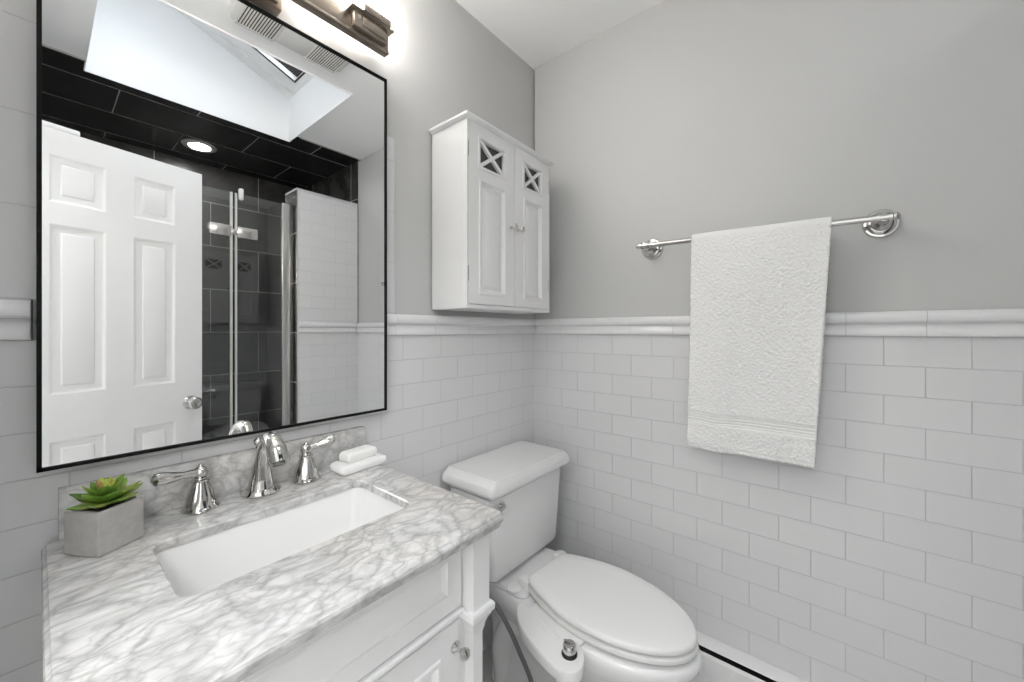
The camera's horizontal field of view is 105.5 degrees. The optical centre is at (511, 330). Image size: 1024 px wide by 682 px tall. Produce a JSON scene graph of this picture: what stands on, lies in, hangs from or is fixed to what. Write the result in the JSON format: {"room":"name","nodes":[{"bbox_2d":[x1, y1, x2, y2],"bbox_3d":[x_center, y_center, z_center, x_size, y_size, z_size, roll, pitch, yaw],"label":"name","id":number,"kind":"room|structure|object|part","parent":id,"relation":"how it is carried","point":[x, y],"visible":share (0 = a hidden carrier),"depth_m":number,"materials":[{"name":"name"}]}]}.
{"room":"bathroom","nodes":[
{"label":"bathroom","id":0,"kind":"room"},
{"bbox_2d":[0,0,534,681],"bbox_3d":[-0.429,0.026,1.212,0.110,2.440,1.730,0,0,39],"label":"wall","id":1,"kind":"structure","parent":0,"point":[452,399],"depth_m":1.22,"materials":[{"name":"grey paint"}]},
{"bbox_2d":[0,299,29,339],"bbox_3d":[-0.836,-0.017,0.617,0.028,0.067,0.092,0,0,39],"label":"chair rail","id":2,"kind":"object","parent":1,"relation":"attached to","point":[14,314],"visible":1,"depth_m":0.64,"materials":[{"name":"white ceramic"}]},
{"bbox_2d":[31,300,32,339],"bbox_3d":[-0.803,-0.017,0.652,0.021,0.067,0.002,0,0,39],"label":"strip","id":3,"kind":"object","parent":2,"relation":"attached to","point":[31,300],"visible":1,"depth_m":0.65,"materials":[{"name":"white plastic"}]},
{"bbox_2d":[36,0,386,472],"bbox_3d":[-0.588,-0.251,0.903,0.032,0.973,0.654,0,0,39],"label":"wall mirror","id":4,"kind":"object","parent":1,"relation":"attached to","point":[211,175],"visible":1,"depth_m":0.81,"materials":[{"name":"black mirror"}]},
{"bbox_2d":[58,426,364,539],"bbox_3d":[-0.605,0.318,0.893,0.020,0.088,0.569,0,0,39],"label":"backsplash","id":5,"kind":"structure","parent":1,"relation":"attached to","point":[229,473],"depth_m":0.84,"materials":[{"name":"white stone"}]},
{"bbox_2d":[248,0,393,57],"bbox_3d":[-0.560,-0.903,0.885,0.117,0.271,0.604,0,0,39],"label":"vanity light","id":6,"kind":"object","parent":1,"relation":"attached to","point":[368,22],"visible":1,"depth_m":1.01,"materials":[{"name":"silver metal"}]},
{"bbox_3d":[-0.595,-0.831,0.905,0.038,0.126,0.104,0,0,39],"label":"plate","id":7,"kind":"part","parent":6,"relation":"part of","materials":[{"name":"brown metal"}]},
{"bbox_3d":[-0.401,-0.937,1.065,0.080,0.204,0.118,0,0,39],"label":"lamp shade","id":8,"kind":"part","parent":6,"relation":"part of","materials":[{"name":"white"}]},
{"bbox_2d":[387,313,535,335],"bbox_3d":[-0.141,-0.017,1.465,0.028,0.067,0.770,0,0,39],"label":"chair rail","id":9,"kind":"object","parent":1,"relation":"attached to","point":[397,324],"visible":0.89,"depth_m":1.38,"materials":[{"name":"white ceramic"}]},
{"bbox_2d":[429,110,553,313],"bbox_3d":[-0.049,-0.373,1.432,0.198,0.607,0.486,0,0,39],"label":"upper cabinet","id":10,"kind":"object","parent":1,"relation":"attached to","point":[490,190],"visible":1,"depth_m":1.30,"materials":[{"name":"white paint"}]},
{"bbox_3d":[-0.068,-0.371,1.308,0.023,0.576,0.226,0,0,39],"label":"door","id":11,"kind":"part","parent":10,"relation":"part of","materials":[{"name":"white paint"}]},
{"bbox_3d":[-0.054,-0.668,1.436,0.184,0.017,0.486,0,0,39],"label":"crown","id":12,"kind":"part","parent":10,"relation":"part of","materials":[{"name":"white paint"}]},
{"bbox_3d":[0.007,-0.361,1.366,0.028,0.023,0.023,0,0,39],"label":"knob","id":13,"kind":"part","parent":10,"relation":"part of","materials":[{"name":"silver metal"}]},
{"bbox_3d":[0.032,-0.361,1.397,0.028,0.023,0.023,0,0,39],"label":"knob","id":14,"kind":"part","parent":10,"relation":"part of","materials":[{"name":"silver metal"}]},
{"bbox_3d":[0.073,-0.371,1.480,0.023,0.576,0.212,0,0,39],"label":"door","id":15,"kind":"part","parent":10,"relation":"part of","materials":[{"name":"white paint"}]},
{"bbox_2d":[489,595,533,681],"bbox_3d":[-0.096,0.994,1.214,0.408,0.418,0.060,0,0,43],"label":"hose","id":16,"kind":"object","parent":1,"relation":"attached to","point":[498,609],"visible":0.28,"depth_m":1.11,"materials":[{"name":"grey"}]},
{"bbox_2d":[482,643,493,681],"bbox_3d":[0.209,1.296,-0.068,2.700,0.100,2.900,0,0,39],"label":"floor","id":17,"kind":"structure","parent":0,"point":[487,663],"depth_m":1.45,"materials":[{"name":"grey tile"}]},
{"bbox_2d":[240,534,494,681],"bbox_3d":[-0.414,0.819,0.724,0.524,0.856,0.561,0,0,39],"label":"vanity cabinet","id":18,"kind":"object","parent":17,"relation":"on","point":[429,628],"visible":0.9,"depth_m":0.67,"materials":[{"name":"white paint"}]},
{"bbox_2d":[41,426,503,681],"bbox_3d":[-0.407,0.332,0.720,0.545,0.115,0.590,0,0,39],"label":"countertop","id":19,"kind":"structure","parent":18,"relation":"on","point":[117,615],"depth_m":0.57,"materials":[{"name":"white stone"}]},
{"bbox_2d":[64,473,143,557],"bbox_3d":[-0.681,0.305,0.654,0.100,0.112,0.094,0,0,39],"label":"potted succulent","id":20,"kind":"object","parent":19,"relation":"on","point":[110,517],"visible":1,"depth_m":0.63,"materials":[{"name":"green plant"}]},
{"bbox_2d":[150,431,335,514],"bbox_3d":[-0.537,0.289,0.834,0.158,0.143,0.345,0,0,39],"label":"faucet","id":21,"kind":"object","parent":19,"relation":"on","point":[272,451],"visible":1,"depth_m":0.82,"materials":[{"name":"silver metal"}]},
{"bbox_3d":[-0.644,0.284,0.757,0.027,0.035,0.095,0,0,22],"label":"lever","id":22,"kind":"part","parent":21,"relation":"part of","materials":[{"name":"silver metal"}]},
{"bbox_3d":[-0.631,0.329,0.789,0.063,0.064,0.063,0,0,39],"label":"handle","id":23,"kind":"part","parent":21,"relation":"part of","materials":[{"name":"silver metal"}]},
{"bbox_3d":[-0.578,0.303,0.886,0.020,0.117,0.020,0,0,39],"label":"lift rod","id":24,"kind":"part","parent":21,"relation":"part of","materials":[{"name":"silver metal"}]},
{"bbox_3d":[-0.529,0.289,0.844,0.158,0.143,0.076,0,0,39],"label":"spout","id":25,"kind":"part","parent":21,"relation":"part of","materials":[{"name":"silver metal"}]},
{"bbox_3d":[-0.499,0.329,0.942,0.063,0.064,0.063,0,0,39],"label":"handle","id":26,"kind":"part","parent":21,"relation":"part of","materials":[{"name":"silver metal"}]},
{"bbox_3d":[-0.477,0.282,0.958,0.080,0.039,0.027,0,0,-36],"label":"lever","id":27,"kind":"part","parent":21,"relation":"part of","materials":[{"name":"silver metal"}]},
{"bbox_2d":[156,488,402,596],"bbox_3d":[-0.408,0.457,0.733,0.274,0.156,0.433,0,0,39],"label":"sink basin","id":28,"kind":"object","parent":19,"relation":"in","point":[203,564],"visible":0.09,"depth_m":0.79,"materials":[{"name":"white ceramic"}]},
{"bbox_2d":[330,453,386,475],"bbox_3d":[-0.405,0.350,1.029,0.070,0.022,0.132,0,0,36],"label":"soap dish","id":29,"kind":"object","parent":19,"relation":"on","point":[339,467],"visible":0.79,"depth_m":1.00,"materials":[{"name":"white ceramic"}]},
{"bbox_2d":[339,444,376,462],"bbox_3d":[-0.408,0.327,1.034,0.046,0.025,0.090,0,0,32],"label":"soap bar","id":30,"kind":"object","parent":29,"relation":"on","point":[362,452],"visible":1,"depth_m":1.02,"materials":[{"name":"white"}]},
{"bbox_3d":[-0.242,0.543,0.583,0.024,0.018,0.449,0,0,39],"label":"rail","id":31,"kind":"part","parent":18,"relation":"part of","materials":[{"name":"white paint"}]},
{"bbox_3d":[-0.244,0.837,0.584,0.017,0.563,0.442,0,0,39],"label":"door","id":32,"kind":"part","parent":18,"relation":"part of","materials":[{"name":"white paint"}]},
{"bbox_3d":[-0.095,0.604,0.731,0.037,0.022,0.022,0,0,39],"label":"knob","id":33,"kind":"part","parent":18,"relation":"part of","materials":[{"name":"silver metal"}]},
{"bbox_3d":[-0.076,0.819,0.770,0.061,0.856,0.061,0,0,39],"label":"corner post","id":34,"kind":"part","parent":18,"relation":"part of","materials":[{"name":"white paint"}]},
{"bbox_2d":[442,440,701,681],"bbox_3d":[0.202,0.860,1.272,0.780,0.773,0.460,0,0,39],"label":"toilet","id":35,"kind":"object","parent":17,"relation":"on","point":[631,630],"visible":0.8,"depth_m":1.24,"materials":[{"name":"white ceramic"}]},
{"bbox_3d":[-0.037,0.571,1.247,0.024,0.028,0.063,0,0,31],"label":"flush lever","id":36,"kind":"part","parent":35,"relation":"part of","materials":[{"name":"silver metal"}]},
{"bbox_3d":[-0.011,0.681,1.447,0.194,0.282,0.424,0,0,39],"label":"tank","id":37,"kind":"part","parent":35,"relation":"part of","materials":[{"name":"white ceramic"}]},
{"bbox_3d":[-0.006,0.508,1.443,0.240,0.070,0.460,0,0,39],"label":"tank lid","id":38,"kind":"part","parent":35,"relation":"part of","materials":[{"name":"white ceramic"}]},
{"bbox_2d":[517,603,584,681],"bbox_3d":[0.153,0.853,1.148,0.264,0.097,0.335,0,0,39],"label":"bidet attachment","id":39,"kind":"object","parent":35,"relation":"attached to","point":[559,652],"visible":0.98,"depth_m":1.04,"materials":[{"name":"white plastic"}]},
{"bbox_3d":[0.185,0.848,1.185,0.190,0.009,0.225,0,0,43],"label":"mounting plate","id":40,"kind":"part","parent":39,"relation":"part of","materials":[{"name":"white plastic"}]},
{"bbox_3d":[0.148,0.818,1.006,0.035,0.026,0.035,0,0,39],"label":"knob","id":41,"kind":"part","parent":39,"relation":"part of","materials":[{"name":"silver metal"}]},
{"bbox_3d":[0.148,0.835,1.006,0.041,0.010,0.041,0,0,39],"label":"knob","id":42,"kind":"part","parent":39,"relation":"part of","materials":[{"name":"black plastic"}]},
{"bbox_3d":[0.295,0.810,1.176,0.497,0.021,0.316,0,0,39],"label":"lid","id":43,"kind":"part","parent":35,"relation":"part of","materials":[{"name":"white plastic"}]},
{"bbox_3d":[0.294,0.834,1.176,0.502,0.016,0.321,0,0,39],"label":"seat","id":44,"kind":"part","parent":35,"relation":"part of","materials":[{"name":"white plastic"}]},
{"bbox_2d":[455,0,663,69],"bbox_3d":[0.209,-1.621,-0.068,2.700,0.866,2.900,0,0,39],"label":"ceiling","id":45,"kind":"structure","parent":0,"point":[538,32],"depth_m":1.50,"materials":[{"name":"white paint"}]},
{"bbox_2d":[534,0,1023,681],"bbox_3d":[1.139,0.026,0.987,2.600,2.440,0.110,0,0,39],"label":"wall","id":46,"kind":"structure","parent":0,"point":[898,556],"depth_m":1.12,"materials":[{"name":"grey paint"}]},
{"bbox_2d":[692,631,807,681],"bbox_3d":[0.807,1.137,1.146,1.285,0.220,0.062,0,0,39],"label":"baseboard heater","id":47,"kind":"object","parent":46,"relation":"attached to","point":[721,662],"visible":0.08,"depth_m":1.22,"materials":[{"name":"white metal"}]},
{"bbox_3d":[0.791,1.137,1.126,1.285,0.179,0.008,0,0,39],"label":"panel","id":48,"kind":"part","parent":47,"relation":"part of","materials":[{"name":"white metal"}]},
{"bbox_2d":[636,209,900,259],"bbox_3d":[0.726,-0.290,1.204,0.687,0.088,0.095,0,0,39],"label":"towel bar","id":49,"kind":"object","parent":46,"relation":"attached to","point":[883,223],"visible":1,"depth_m":1.04,"materials":[{"name":"silver metal"}]},
{"bbox_2d":[687,217,831,467],"bbox_3d":[0.717,0.033,1.158,0.362,0.692,0.053,0,0,39],"label":"bath towel","id":50,"kind":"object","parent":49,"relation":"hanging from","point":[758,296],"visible":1,"depth_m":1.14,"materials":[{"name":"white fabric"}]},
{"bbox_2d":[535,308,1023,336],"bbox_3d":[0.717,-0.017,1.251,1.567,0.067,0.028,0,0,39],"label":"chair rail","id":51,"kind":"object","parent":46,"relation":"attached to","point":[1001,322],"visible":0.73,"depth_m":1.03,"materials":[{"name":"white ceramic"}]}
]}

